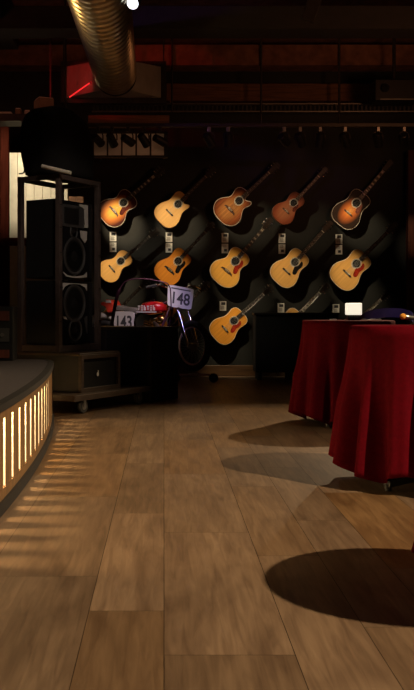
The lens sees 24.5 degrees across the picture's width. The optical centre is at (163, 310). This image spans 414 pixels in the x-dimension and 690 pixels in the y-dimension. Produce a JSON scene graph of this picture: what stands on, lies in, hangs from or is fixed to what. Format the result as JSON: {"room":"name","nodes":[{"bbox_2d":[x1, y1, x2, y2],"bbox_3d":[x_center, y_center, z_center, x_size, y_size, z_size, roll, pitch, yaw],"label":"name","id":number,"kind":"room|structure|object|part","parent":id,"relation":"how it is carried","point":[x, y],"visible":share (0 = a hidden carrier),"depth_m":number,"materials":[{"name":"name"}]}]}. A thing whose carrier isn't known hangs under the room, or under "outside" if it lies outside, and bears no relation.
{"room":"entertainment venue","nodes":[
{"label":"entertainment venue","id":0,"kind":"room"},
{"bbox_2d":[0,376,413,689],"bbox_3d":[0.250,0.828,5.050,6.900,0.055,13.100,0,0,0],"label":"floor","id":1,"kind":"structure","parent":0,"point":[210,537],"depth_m":3.09,"materials":[{"name":"wood"}]},
{"bbox_2d":[0,127,9,305],"bbox_3d":[-1.880,-0.625,10.200,0.437,2.850,0.060,0,0,0],"label":"trim","id":2,"kind":"structure","parent":1,"relation":"on","point":[4,131],"depth_m":10.17,"materials":[{"name":"red wood"}]},
{"bbox_2d":[0,359,53,517],"bbox_3d":[-1.865,0.584,4.225,2.471,0.432,6.050,0,0,0],"label":"stage platform","id":3,"kind":"object","parent":1,"relation":"on","point":[26,415],"visible":1,"depth_m":4.55,"materials":[{"name":"brown wood"}]},
{"bbox_2d":[0,306,16,360],"bbox_3d":[-1.390,0.169,7.085,0.560,0.400,0.230,0,0,0],"label":"rack","id":4,"kind":"object","parent":3,"relation":"on","point":[8,314],"visible":1,"depth_m":7.00,"materials":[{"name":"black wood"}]},
{"bbox_3d":[-1.390,0.039,6.995,0.500,0.070,0.020,0,0,0],"label":"red panel","id":5,"kind":"part","parent":4,"relation":"part of","materials":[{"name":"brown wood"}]},
{"bbox_3d":[-1.390,0.319,6.995,0.500,0.060,0.020,0,0,0],"label":"red panel","id":6,"kind":"part","parent":4,"relation":"part of","materials":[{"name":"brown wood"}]},
{"bbox_3d":[-1.390,0.179,6.995,0.500,0.100,0.020,0,0,0],"label":"control panel","id":7,"kind":"part","parent":4,"relation":"part of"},
{"bbox_3d":[-0.773,0.415,4.223,0.266,0.034,6.043,0,0,-2],"label":"rail","id":8,"kind":"part","parent":3,"relation":"part of","materials":[{"name":"brown wood"}]},
{"bbox_3d":[-0.773,0.735,4.223,0.266,0.040,6.043,0,0,-2],"label":"rail","id":9,"kind":"part","parent":3,"relation":"part of","materials":[{"name":"brown wood"}]},
{"bbox_3d":[-0.773,0.383,4.223,0.286,0.030,6.043,0,0,-2],"label":"edge trim","id":10,"kind":"part","parent":3,"relation":"part of","materials":[{"name":"wood"}]},
{"bbox_2d":[10,153,67,343],"bbox_3d":[-1.343,-0.445,10.200,0.622,2.490,0.060,0,0,0],"label":"wall","id":11,"kind":"structure","parent":1,"relation":"on","point":[31,192],"depth_m":10.17,"materials":[{"name":"paint"}]},
{"bbox_2d":[0,238,25,245],"bbox_3d":[-1.720,-0.735,10.155,0.620,0.085,0.026,0,0,0],"label":"trim","id":12,"kind":"structure","parent":11,"relation":"attached to","point":[3,241],"depth_m":10.14,"materials":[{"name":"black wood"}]},
{"bbox_2d":[69,197,83,281],"bbox_3d":[-0.940,-0.210,10.200,0.157,2.020,0.060,0,0,0],"label":"trim","id":13,"kind":"structure","parent":1,"relation":"on","point":[75,199],"depth_m":10.17,"materials":[{"name":"brown wood"}]},
{"bbox_2d":[52,385,149,412],"bbox_3d":[-0.730,0.724,7.885,0.774,0.152,1.120,0,0,30],"label":"wheeled dolly","id":14,"kind":"object","parent":1,"relation":"on","point":[81,398],"visible":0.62,"depth_m":7.51,"materials":[{"name":"brown wood"}]},
{"bbox_2d":[17,350,119,392],"bbox_3d":[-0.840,0.492,7.891,0.774,0.311,0.580,0,0,30],"label":"road case","id":15,"kind":"object","parent":14,"relation":"on","point":[84,371],"visible":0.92,"depth_m":7.60,"materials":[{"name":"brown wood"}]},
{"bbox_2d":[17,173,100,352],"bbox_3d":[-0.865,-0.379,7.934,0.434,1.430,0.595,0,0,30],"label":"rack","id":16,"kind":"object","parent":15,"relation":"on","point":[58,347],"visible":1,"depth_m":7.77,"materials":[{"name":"metal"}]},
{"bbox_3d":[-1.173,-0.379,7.792,0.042,1.430,0.042,0,0,30],"label":"post","id":17,"kind":"part","parent":16,"relation":"part of","materials":[{"name":"metal"}]},
{"bbox_2d":[19,106,93,182],"bbox_3d":[-0.850,-1.381,7.891,0.602,0.622,0.724,0,0,30],"label":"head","id":18,"kind":"object","parent":16,"relation":"on","point":[53,139],"visible":0.99,"depth_m":7.71},
{"bbox_3d":[-0.842,-0.379,7.601,0.042,1.430,0.042,0,0,30],"label":"post","id":19,"kind":"part","parent":16,"relation":"part of","materials":[{"name":"metal"}]},
{"bbox_2d":[26,280,91,344],"bbox_3d":[-0.865,0.016,7.934,0.334,0.520,0.495,0,0,30],"label":"loudspeaker","id":20,"kind":"object","parent":16,"relation":"in","point":[40,295],"visible":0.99,"depth_m":7.76,"materials":[{"name":"grey plastic"}]},
{"bbox_2d":[26,198,91,279],"bbox_3d":[-0.862,-0.584,7.932,0.341,0.640,0.495,0,0,30],"label":"loudspeaker","id":21,"kind":"object","parent":20,"relation":"on","point":[40,214],"visible":0.96,"depth_m":7.76,"materials":[{"name":"grey plastic"}]},
{"bbox_3d":[-0.752,-0.774,7.802,0.009,0.180,0.320,0,0,30],"label":"horn frame","id":22,"kind":"part","parent":21,"relation":"part of","materials":[{"name":"plastic"}]},
{"bbox_3d":[-0.869,-1.074,7.936,0.417,0.036,0.587,0,0,30],"label":"frame","id":23,"kind":"part","parent":16,"relation":"part of","materials":[{"name":"metal"}]},
{"bbox_3d":[-0.869,0.306,7.936,0.417,0.050,0.587,0,0,30],"label":"frame","id":24,"kind":"part","parent":16,"relation":"part of","materials":[{"name":"metal"}]},
{"bbox_3d":[-0.565,-0.379,8.079,0.042,1.430,0.042,0,0,30],"label":"post","id":25,"kind":"part","parent":16,"relation":"part of","materials":[{"name":"metal"}]},
{"bbox_3d":[-0.846,0.348,7.894,0.760,0.022,0.580,0,0,30],"label":"lid","id":26,"kind":"part","parent":15,"relation":"part of","materials":[{"name":"brown wood"}]},
{"bbox_3d":[-0.518,0.499,7.705,0.030,0.298,0.570,0,0,30],"label":"frame","id":27,"kind":"part","parent":15,"relation":"part of","materials":[{"name":"brown wood"}]},
{"bbox_3d":[-0.728,0.672,7.884,0.765,0.045,1.120,0,0,30],"label":"edge rail","id":28,"kind":"part","parent":14,"relation":"part of","materials":[{"name":"brown wood"}]},
{"bbox_2d":[91,326,178,402],"bbox_3d":[-0.405,0.472,8.663,0.960,0.656,0.495,0,0,30],"label":"display platform","id":29,"kind":"structure","parent":1,"relation":"on","point":[148,354],"depth_m":8.35,"materials":[{"name":"black metal"}]},
{"bbox_3d":[-0.525,0.450,8.455,0.935,0.540,0.010,0,0,30],"label":"panel frame","id":30,"kind":"part","parent":29,"relation":"part of","materials":[{"name":"black metal"}]},
{"bbox_2d":[92,326,178,329],"bbox_3d":[-0.403,0.157,8.665,0.960,0.025,0.490,0,0,30],"label":"countertop","id":31,"kind":"structure","parent":29,"relation":"on","point":[102,327],"depth_m":8.41,"materials":[{"name":"black metal"}]},
{"bbox_2d":[110,278,171,325],"bbox_3d":[-0.247,0.226,10.200,0.787,1.147,0.100,0,0,0],"label":"rail","id":32,"kind":"object","parent":1,"relation":"on","point":[119,289],"visible":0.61,"depth_m":10.19,"materials":[{"name":"black metal"}]},
{"bbox_2d":[178,373,217,382],"bbox_3d":[0.340,0.748,10.550,0.524,0.104,0.050,0,0,0],"label":"stand","id":33,"kind":"object","parent":1,"relation":"on","point":[213,377],"visible":0.64,"depth_m":10.54,"materials":[{"name":"paint"}]},
{"bbox_2d":[92,282,210,371],"bbox_3d":[-0.226,0.183,10.908,1.678,0.996,0.699,0,0,13],"label":"motorcycle","id":34,"kind":"object","parent":33,"relation":"on","point":[182,297],"visible":0.66,"depth_m":10.71,"materials":[{"name":"metal"}]},
{"bbox_3d":[-0.461,0.130,10.890,0.298,0.240,0.008,0,0,31],"label":"number plate","id":35,"kind":"part","parent":34,"relation":"part of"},
{"bbox_3d":[-0.394,-0.023,11.024,0.325,0.075,0.200,0,0,31],"label":"seat","id":36,"kind":"part","parent":34,"relation":"part of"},
{"bbox_3d":[-0.118,-0.033,10.861,0.330,0.155,0.270,0,0,31],"label":"fuel tank","id":37,"kind":"part","parent":34,"relation":"part of","materials":[{"name":"metal"}]},
{"bbox_3d":[-0.289,0.169,10.962,0.953,0.608,0.208,0,0,31],"label":"frame","id":38,"kind":"part","parent":34,"relation":"part of","materials":[{"name":"metal"}]},
{"bbox_3d":[0.187,-0.148,10.685,0.335,0.273,0.043,0,0,-23],"label":"number plate","id":39,"kind":"part","parent":34,"relation":"part of","materials":[{"name":"plastic"}]},
{"bbox_3d":[0.188,0.111,10.632,0.042,0.583,0.255,0,0,-42],"label":"fork leg","id":40,"kind":"part","parent":34,"relation":"part of","materials":[{"name":"silver metal"}]},
{"bbox_3d":[0.299,0.111,10.733,0.042,0.583,0.255,0,0,-42],"label":"fork leg","id":41,"kind":"part","parent":34,"relation":"part of","materials":[{"name":"silver metal"}]},
{"bbox_2d":[252,313,339,379],"bbox_3d":[1.525,0.412,11.050,0.980,0.776,0.330,0,0,0],"label":"table","id":42,"kind":"object","parent":1,"relation":"on","point":[276,336],"visible":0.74,"depth_m":10.90,"materials":[{"name":"fabric"}]},
{"bbox_2d":[361,308,412,323],"bbox_3d":[1.860,0.391,7.950,0.440,0.821,0.420,0,0,0],"label":"chair","id":43,"kind":"object","parent":1,"relation":"on","point":[385,312],"visible":0.2,"depth_m":7.77,"materials":[{"name":"fabric"}]},
{"bbox_2d":[384,477,413,490],"bbox_3d":[1.190,0.437,4.400,0.590,0.726,0.590,0,0,-43],"label":"cocktail table","id":44,"kind":"object","parent":1,"relation":"on","point":[393,482],"visible":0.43,"depth_m":4.23,"materials":[{"name":"black metal"}]},
{"bbox_2d":[328,324,413,482],"bbox_3d":[1.184,0.416,4.415,0.793,0.693,0.792,0,0,30],"label":"tablecloth","id":45,"kind":"object","parent":44,"relation":"on","point":[372,435],"visible":1,"depth_m":4.19,"materials":[{"name":"fabric"}]},
{"bbox_2d":[400,313,413,324],"bbox_3d":[1.210,0.041,4.608,0.137,0.054,0.060,0,0,0],"label":"microphone","id":46,"kind":"object","parent":45,"relation":"on","point":[403,316],"visible":1,"depth_m":4.59,"materials":[{"name":"orange plastic"}]},
{"bbox_2d":[0,72,413,364],"bbox_3d":[0.250,-1.200,11.650,6.900,4.000,0.100,0,0,0],"label":"wall","id":47,"kind":"structure","parent":0,"point":[253,150],"depth_m":11.60,"materials":[{"name":"paint"}]},
{"bbox_2d":[110,242,115,251],"bbox_3d":[-0.622,-0.772,11.595,0.082,0.116,0.007,0,0,0],"label":"card","id":48,"kind":"object","parent":47,"relation":"attached to","point":[112,244],"visible":1,"depth_m":11.59,"materials":[{"name":"paper"}]},
{"bbox_2d":[110,232,115,240],"bbox_3d":[-0.622,-0.903,11.595,0.082,0.116,0.007,0,0,0],"label":"card","id":49,"kind":"object","parent":47,"relation":"attached to","point":[112,234],"visible":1,"depth_m":11.59,"materials":[{"name":"paper"}]},
{"bbox_2d":[102,276,150,320],"bbox_3d":[-0.540,-0.015,11.508,0.775,0.794,0.182,0,0,0],"label":"acoustic guitar","id":50,"kind":"object","parent":47,"relation":"attached to","point":[144,283],"visible":0.26,"depth_m":11.42,"materials":[{"name":"brown wood"}]},
{"bbox_2d":[88,115,168,159],"bbox_3d":[-0.391,-1.934,11.069,0.900,0.465,1.059,0,0,0],"label":"strip","id":51,"kind":"object","parent":47,"relation":"attached to","point":[122,150],"visible":0.77,"depth_m":10.58,"materials":[{"name":"black metal"}]},
{"bbox_3d":[-0.711,-1.852,10.600,0.140,0.240,0.020,0,0,0],"label":"panel","id":52,"kind":"part","parent":51,"relation":"part of","materials":[{"name":"wood"}]},
{"bbox_3d":[-0.550,-1.852,10.600,0.140,0.240,0.020,0,0,0],"label":"panel","id":53,"kind":"part","parent":51,"relation":"part of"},
{"bbox_3d":[-0.391,-1.852,10.600,0.140,0.240,0.020,0,0,0],"label":"panel","id":54,"kind":"part","parent":51,"relation":"part of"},
{"bbox_3d":[-0.391,-1.852,10.602,0.860,0.300,0.055,0,0,0],"label":"frame","id":55,"kind":"part","parent":51,"relation":"part of","materials":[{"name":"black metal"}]},
{"bbox_3d":[-0.231,-1.852,10.600,0.140,0.240,0.020,0,0,0],"label":"panel","id":56,"kind":"part","parent":51,"relation":"part of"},
{"bbox_3d":[-0.070,-1.852,10.600,0.140,0.240,0.020,0,0,0],"label":"panel","id":57,"kind":"part","parent":51,"relation":"part of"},
{"bbox_2d":[101,227,159,282],"bbox_3d":[-0.423,-0.668,11.511,0.749,0.668,0.176,0,0,0],"label":"acoustic guitar","id":58,"kind":"object","parent":47,"relation":"attached to","point":[111,269],"visible":0.96,"depth_m":11.44,"materials":[{"name":"brown wood"}]},
{"bbox_2d":[101,166,164,227],"bbox_3d":[-0.391,-1.370,11.509,0.808,0.735,0.180,0,0,0],"label":"acoustic guitar","id":59,"kind":"object","parent":47,"relation":"attached to","point":[114,211],"visible":0.92,"depth_m":11.43,"materials":[{"name":"brown wood"}]},
{"bbox_2d":[166,243,171,252],"bbox_3d":[0.061,-0.765,11.595,0.082,0.116,0.007,0,0,0],"label":"card","id":60,"kind":"object","parent":47,"relation":"attached to","point":[168,245],"visible":0.97,"depth_m":11.59,"materials":[{"name":"paper"}]},
{"bbox_2d":[166,232,171,241],"bbox_3d":[0.061,-0.895,11.595,0.082,0.116,0.007,0,0,0],"label":"card","id":61,"kind":"object","parent":47,"relation":"attached to","point":[168,234],"visible":1,"depth_m":11.59,"materials":[{"name":"paper"}]},
{"bbox_2d":[154,280,209,326],"bbox_3d":[0.170,0.027,11.508,0.773,0.782,0.181,0,0,0],"label":"acoustic guitar","id":62,"kind":"object","parent":47,"relation":"attached to","point":[175,321],"visible":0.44,"depth_m":11.43,"materials":[{"name":"brown wood"}]},
{"bbox_2d":[154,221,214,285],"bbox_3d":[0.248,-0.684,11.509,0.739,0.776,0.179,0,0,0],"label":"acoustic guitar","id":63,"kind":"object","parent":47,"relation":"attached to","point":[169,270],"visible":0.98,"depth_m":11.43,"materials":[{"name":"brown wood"}]},
{"bbox_2d":[154,166,215,228],"bbox_3d":[0.253,-1.363,11.510,0.750,0.745,0.178,0,0,0],"label":"acoustic guitar","id":64,"kind":"object","parent":47,"relation":"attached to","point":[168,213],"visible":1,"depth_m":11.44,"materials":[{"name":"brown wood"}]},
{"bbox_2d":[220,301,225,310],"bbox_3d":[0.720,-0.055,11.595,0.082,0.116,0.007,0,0,0],"label":"card","id":65,"kind":"object","parent":47,"relation":"attached to","point":[222,303],"visible":1,"depth_m":11.59,"materials":[{"name":"paper"}]},
{"bbox_2d":[222,244,227,252],"bbox_3d":[0.744,-0.757,11.595,0.082,0.116,0.007,0,0,0],"label":"card","id":66,"kind":"object","parent":47,"relation":"attached to","point":[224,246],"visible":0.97,"depth_m":11.59,"materials":[{"name":"paper"}]},
{"bbox_2d":[222,233,227,242],"bbox_3d":[0.744,-0.888,11.595,0.082,0.116,0.007,0,0,0],"label":"card","id":67,"kind":"object","parent":47,"relation":"attached to","point":[224,235],"visible":1,"depth_m":11.59,"materials":[{"name":"paper"}]},
{"bbox_2d":[178,365,293,375],"bbox_3d":[0.250,0.734,11.588,6.900,0.132,0.024,0,0,0],"label":"baseboard","id":68,"kind":"structure","parent":47,"relation":"attached to","point":[220,370],"depth_m":11.58,"materials":[{"name":"brown wood"}]},
{"bbox_2d":[210,217,272,287],"bbox_3d":[0.935,-0.697,11.507,0.765,0.847,0.183,0,0,0],"label":"acoustic guitar","id":69,"kind":"object","parent":47,"relation":"attached to","point":[225,272],"visible":1,"depth_m":11.43,"materials":[{"name":"brown wood"}]},
{"bbox_2d":[209,284,273,344],"bbox_3d":[0.935,0.047,11.509,0.780,0.728,0.179,0,0,0],"label":"acoustic guitar","id":70,"kind":"object","parent":47,"relation":"attached to","point":[224,329],"visible":1,"depth_m":11.43,"materials":[{"name":"brown wood"}]},
{"bbox_2d":[213,162,279,226],"bbox_3d":[0.996,-1.401,11.508,0.803,0.767,0.182,0,0,0],"label":"acoustic guitar","id":71,"kind":"object","parent":47,"relation":"attached to","point":[228,210],"visible":1,"depth_m":11.43,"materials":[{"name":"brown wood"}]},
{"bbox_2d":[166,83,370,102],"bbox_3d":[1.300,-2.630,11.500,2.540,0.210,0.120,0,0,0],"label":"trim","id":72,"kind":"structure","parent":47,"relation":"attached to","point":[182,92],"depth_m":11.44,"materials":[{"name":"brown wood"}]},
{"bbox_2d":[278,303,283,312],"bbox_3d":[1.427,-0.030,11.595,0.082,0.116,0.007,0,0,0],"label":"card","id":73,"kind":"object","parent":47,"relation":"attached to","point":[280,305],"visible":1,"depth_m":11.59,"materials":[{"name":"paper"}]},
{"bbox_2d":[279,244,284,253],"bbox_3d":[1.440,-0.749,11.595,0.082,0.116,0.007,0,0,0],"label":"card","id":74,"kind":"object","parent":47,"relation":"attached to","point":[281,246],"visible":1,"depth_m":11.59,"materials":[{"name":"paper"}]},
{"bbox_2d":[279,234,284,242],"bbox_3d":[1.440,-0.880,11.595,0.082,0.116,0.007,0,0,0],"label":"card","id":75,"kind":"object","parent":47,"relation":"attached to","point":[281,236],"visible":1,"depth_m":11.59,"materials":[{"name":"paper"}]},
{"bbox_2d":[272,167,327,224],"bbox_3d":[1.640,-1.383,11.512,0.671,0.700,0.174,0,0,0],"label":"acoustic guitar","id":76,"kind":"object","parent":47,"relation":"attached to","point":[283,213],"visible":1,"depth_m":11.44,"materials":[{"name":"brown wood"}]},
{"bbox_2d":[269,220,332,287],"bbox_3d":[1.657,-0.678,11.508,0.762,0.813,0.182,0,0,0],"label":"acoustic guitar","id":77,"kind":"object","parent":47,"relation":"attached to","point":[285,272],"visible":1,"depth_m":11.43,"materials":[{"name":"brown wood"}]},
{"bbox_2d":[285,282,329,312],"bbox_3d":[1.621,0.045,11.509,0.759,0.769,0.180,0,0,0],"label":"acoustic guitar","id":78,"kind":"object","parent":47,"relation":"attached to","point":[326,285],"visible":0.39,"depth_m":11.43,"materials":[{"name":"brown wood"}]},
{"bbox_2d":[333,304,338,312],"bbox_3d":[2.098,-0.018,11.595,0.082,0.116,0.007,0,0,0],"label":"card","id":79,"kind":"object","parent":47,"relation":"attached to","point":[335,306],"visible":0.94,"depth_m":11.59,"materials":[{"name":"paper"}]},
{"bbox_2d":[336,245,341,253],"bbox_3d":[2.135,-0.742,11.595,0.082,0.116,0.007,0,0,0],"label":"card","id":80,"kind":"object","parent":47,"relation":"attached to","point":[338,247],"visible":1,"depth_m":11.59,"materials":[{"name":"paper"}]},
{"bbox_2d":[336,234,341,243],"bbox_3d":[2.135,-0.872,11.595,0.082,0.116,0.007,0,0,0],"label":"card","id":81,"kind":"object","parent":47,"relation":"attached to","point":[338,236],"visible":1,"depth_m":11.59,"materials":[{"name":"paper"}]},
{"bbox_2d":[330,159,392,229],"bbox_3d":[2.388,-1.396,11.508,0.746,0.844,0.182,0,0,0],"label":"acoustic guitar","id":82,"kind":"object","parent":47,"relation":"attached to","point":[346,214],"visible":1,"depth_m":11.43,"materials":[{"name":"brown wood"}]},
{"bbox_2d":[328,221,397,290],"bbox_3d":[2.406,-0.656,11.506,0.827,0.836,0.185,0,0,0],"label":"acoustic guitar","id":83,"kind":"object","parent":47,"relation":"attached to","point":[345,274],"visible":1,"depth_m":11.43,"materials":[{"name":"brown wood"}]},
{"bbox_2d":[344,290,390,319],"bbox_3d":[2.365,0.100,11.511,0.733,0.687,0.176,0,0,0],"label":"acoustic guitar","id":84,"kind":"object","parent":47,"relation":"attached to","point":[387,293],"visible":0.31,"depth_m":11.44,"materials":[{"name":"brown wood"}]},
{"bbox_2d":[406,150,413,323],"bbox_3d":[3.100,-0.560,11.420,0.357,2.720,0.120,0,0,0],"label":"trim","id":85,"kind":"structure","parent":47,"relation":"attached to","point":[410,153],"depth_m":11.36,"materials":[{"name":"red wood"}]},
{"bbox_2d":[12,0,413,44],"bbox_3d":[0.250,-3.250,5.050,6.900,0.100,13.100,0,0,0],"label":"ceiling","id":86,"kind":"structure","parent":0,"point":[15,2],"depth_m":11.22,"materials":[{"name":"paint"}]},
{"bbox_2d":[0,0,18,49],"bbox_3d":[-2.360,-2.990,6.100,1.600,0.380,8.200,0,0,0],"label":"trim","id":87,"kind":"structure","parent":86,"relation":"attached to","point":[5,44],"depth_m":9.93,"materials":[{"name":"black"}]},
{"bbox_2d":[0,0,66,126],"bbox_3d":[-1.635,-2.520,9.390,1.400,1.360,0.340,0,0,0],"label":"shelf","id":88,"kind":"object","parent":86,"relation":"hanging from","point":[6,120],"visible":0.32,"depth_m":9.49,"materials":[{"name":"black metal"}]},
{"bbox_3d":[-1.635,-1.875,9.230,1.400,0.070,0.020,0,0,0],"label":"rail","id":89,"kind":"part","parent":88,"relation":"part of","materials":[{"name":"black metal"}]},
{"bbox_2d":[15,108,21,113],"bbox_3d":[-1.435,-1.935,9.380,0.050,0.108,0.120,0,0,0],"label":"equipment box","id":90,"kind":"object","parent":88,"relation":"on","point":[17,110],"visible":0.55,"depth_m":9.32,"materials":[{"name":"wood"}]},
{"bbox_2d":[34,97,53,108],"bbox_3d":[-1.187,-1.985,9.380,0.150,0.208,0.200,0,0,-23],"label":"equipment box","id":91,"kind":"object","parent":88,"relation":"on","point":[40,102],"visible":0.52,"depth_m":9.29,"materials":[{"name":"wood"}]},
{"bbox_3d":[-0.985,-2.533,9.500,0.022,1.335,0.022,0,0,-23],"label":"hanger rod","id":92,"kind":"part","parent":88,"relation":"part of","materials":[{"name":"black metal"}]},
{"bbox_2d":[67,0,136,94],"bbox_3d":[-0.505,-2.679,6.666,0.591,1.041,6.468,0,0,0],"label":"spiral duct","id":93,"kind":"object","parent":86,"relation":"hanging from","point":[104,27],"visible":0.99,"depth_m":7.98,"materials":[{"name":"metal"}]},
{"bbox_2d":[60,39,165,104],"bbox_3d":[-0.566,-2.718,10.315,1.185,0.964,0.790,0,0,0],"label":"hood","id":94,"kind":"object","parent":86,"relation":"hanging from","point":[149,88],"visible":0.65,"depth_m":10.51,"materials":[{"name":"metal"}]},
{"bbox_2d":[68,81,91,97],"bbox_3d":[-0.906,-2.372,10.215,0.021,0.079,0.548,0,0,-31],"label":"tube","id":95,"kind":"object","parent":94,"relation":"attached to","point":[90,81],"visible":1,"depth_m":10.19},
{"bbox_2d":[127,0,141,9],"bbox_3d":[-0.225,-2.743,7.250,0.100,0.914,0.175,0,0,11],"label":"ceiling spotlight","id":96,"kind":"object","parent":86,"relation":"hanging from","point":[132,4],"visible":1,"depth_m":7.19,"materials":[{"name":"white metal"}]},
{"bbox_2d":[50,39,413,126],"bbox_3d":[1.150,-2.570,10.050,4.800,1.260,0.045,0,0,0],"label":"rail","id":97,"kind":"object","parent":86,"relation":"hanging from","point":[260,124],"visible":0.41,"depth_m":10.03,"materials":[{"name":"black metal"}]},
{"bbox_3d":[-1.200,-2.590,10.050,0.015,1.220,0.015,0,0,-22],"label":"hanger rod","id":98,"kind":"part","parent":97,"relation":"part of","materials":[{"name":"black metal"}]},
{"bbox_2d":[91,127,104,147],"bbox_3d":[-0.700,-1.835,10.048,0.100,0.210,0.173,0,0,34],"label":"spotlight","id":99,"kind":"object","parent":97,"relation":"hanging from","point":[96,138],"visible":0.99,"depth_m":10.03,"materials":[{"name":"black metal"}]},
{"bbox_2d":[106,127,117,147],"bbox_3d":[-0.550,-1.830,10.050,0.102,0.220,0.165,0,0,32],"label":"spotlight","id":100,"kind":"object","parent":97,"relation":"hanging from","point":[110,137],"visible":1,"depth_m":10.03,"materials":[{"name":"black metal"}]},
{"bbox_2d":[120,127,135,146],"bbox_3d":[-0.383,-1.837,10.047,0.092,0.206,0.172,0,0,42],"label":"spotlight","id":101,"kind":"object","parent":97,"relation":"hanging from","point":[126,139],"visible":1,"depth_m":10.03,"materials":[{"name":"black metal"}]},
{"bbox_2d":[137,127,150,147],"bbox_3d":[-0.211,-1.830,10.050,0.095,0.219,0.167,0,0,38],"label":"spotlight","id":102,"kind":"object","parent":97,"relation":"hanging from","point":[142,138],"visible":1,"depth_m":10.03,"materials":[{"name":"black metal"}]},
{"bbox_2d":[152,127,167,146],"bbox_3d":[-0.045,-1.837,10.048,0.171,0.205,0.092,0,0,-41],"label":"spotlight","id":103,"kind":"object","parent":97,"relation":"hanging from","point":[158,139],"visible":1,"depth_m":10.03,"materials":[{"name":"black metal"}]},
{"bbox_2d":[202,127,215,147],"bbox_3d":[0.476,-1.830,10.050,0.095,0.219,0.167,0,0,39],"label":"spotlight","id":104,"kind":"object","parent":97,"relation":"hanging from","point":[207,138],"visible":1,"depth_m":10.03,"materials":[{"name":"black metal"}]},
{"bbox_2d":[222,127,233,147],"bbox_3d":[0.677,-1.828,10.051,0.117,0.224,0.151,0,0,0],"label":"spotlight","id":105,"kind":"object","parent":97,"relation":"hanging from","point":[227,136],"visible":1,"depth_m":10.03,"materials":[{"name":"black metal"}]},
{"bbox_3d":[1.026,-2.590,10.050,0.015,1.220,0.015,0,0,-22],"label":"hanger rod","id":106,"kind":"part","parent":97,"relation":"part of","materials":[{"name":"black metal"}]},
{"bbox_2d":[277,127,290,147],"bbox_3d":[1.268,-1.836,10.048,0.096,0.209,0.172,0,0,38],"label":"spotlight","id":107,"kind":"object","parent":97,"relation":"hanging from","point":[282,138],"visible":1,"depth_m":10.03,"materials":[{"name":"black metal"}]},
{"bbox_2d":[294,127,305,147],"bbox_3d":[1.439,-1.830,10.050,0.100,0.220,0.166,0,0,35],"label":"spotlight","id":108,"kind":"object","parent":97,"relation":"hanging from","point":[300,141],"visible":1,"depth_m":10.03,"materials":[{"name":"black metal"}]},
{"bbox_2d":[314,127,325,147],"bbox_3d":[1.651,-1.828,10.051,0.117,0.224,0.151,0,0,0],"label":"spotlight","id":109,"kind":"object","parent":97,"relation":"hanging from","point":[319,143],"visible":1,"depth_m":10.03,"materials":[{"name":"black metal"}]},
{"bbox_3d":[1.850,-2.590,10.050,0.015,1.220,0.015,0,0,22],"label":"hanger rod","id":110,"kind":"part","parent":97,"relation":"part of","materials":[{"name":"black metal"}]},
{"bbox_2d":[339,127,350,147],"bbox_3d":[1.915,-1.829,10.050,0.096,0.221,0.164,0,0,38],"label":"spotlight","id":111,"kind":"object","parent":97,"relation":"hanging from","point":[345,141],"visible":1,"depth_m":10.03,"materials":[{"name":"black metal"}]},
{"bbox_2d":[372,127,383,147],"bbox_3d":[2.264,-1.829,10.050,0.105,0.222,0.161,0,0,28],"label":"spotlight","id":112,"kind":"object","parent":97,"relation":"hanging from","point":[377,138],"visible":1,"depth_m":10.03,"materials":[{"name":"black metal"}]},
{"bbox_2d":[398,127,409,147],"bbox_3d":[2.538,-1.832,10.049,0.107,0.216,0.170,0,0,27],"label":"spotlight","id":113,"kind":"object","parent":97,"relation":"hanging from","point":[403,138],"visible":1,"depth_m":10.03,"materials":[{"name":"black metal"}]},
{"bbox_2d":[92,39,413,112],"bbox_3d":[1.455,-2.763,11.142,4.600,0.874,0.067,0,0,0],"label":"cable tray","id":114,"kind":"object","parent":86,"relation":"hanging from","point":[171,104],"visible":0.87,"depth_m":11.15,"materials":[{"name":"metal"}]},
{"bbox_3d":[0.094,-2.763,11.120,0.022,0.873,0.022,0,0,-22],"label":"hanger rod","id":115,"kind":"part","parent":114,"relation":"part of","materials":[{"name":"black metal"}]},
{"bbox_2d":[369,39,413,105],"bbox_3d":[2.603,-2.773,10.730,0.500,0.853,0.340,0,0,0],"label":"projector","id":116,"kind":"object","parent":86,"relation":"hanging from","point":[382,92],"visible":0.92,"depth_m":10.60,"materials":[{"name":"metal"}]},
{"bbox_3d":[-3.250,-1.200,5.050,0.100,4.000,13.100,0,0,0],"label":"wall","id":117,"kind":"structure","parent":0,"visible":0},
{"bbox_2d":[0,45,413,71],"bbox_3d":[0.250,-3.000,11.300,6.900,0.240,0.300,0,0,0],"label":"ceiling beam","id":118,"kind":"structure","parent":117,"relation":"attached to","point":[28,58],"depth_m":11.15,"materials":[{"name":"metal"}]},
{"bbox_2d":[0,6,413,38],"bbox_3d":[0.250,-2.820,9.300,6.900,0.220,0.350,0,0,0],"label":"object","id":119,"kind":"structure","parent":117,"relation":"attached to","point":[17,22],"depth_m":9.12,"materials":[{"name":"black"}]},
{"bbox_3d":[1.310,0.437,6.750,0.590,0.726,0.590,0,0,41],"label":"cocktail table","id":120,"kind":"object","parent":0,"visible":0},
{"bbox_2d":[288,320,394,424],"bbox_3d":[1.294,0.428,6.742,0.786,0.718,0.793,0,0,-29],"label":"tablecloth","id":121,"kind":"object","parent":120,"relation":"on","point":[321,359],"visible":0.56,"depth_m":6.50,"materials":[{"name":"fabric"}]},
{"bbox_2d":[345,303,381,319],"bbox_3d":[1.419,0.007,6.740,0.253,0.121,0.085,0,0,0],"label":"lamp","id":122,"kind":"object","parent":121,"relation":"on","point":[353,311],"visible":0.99,"depth_m":6.70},
{"bbox_3d":[1.344,-0.011,6.740,0.104,0.084,0.085,0,0,0],"label":"lamp shade","id":123,"kind":"part","parent":122,"relation":"part of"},
{"bbox_2d":[347,315,360,317],"bbox_3d":[1.345,0.045,6.740,0.088,0.026,0.064,0,0,0],"label":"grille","id":124,"kind":"object","parent":122,"relation":"attached to","point":[348,316],"depth_m":6.71,"materials":[{"name":"metal"}]}
]}

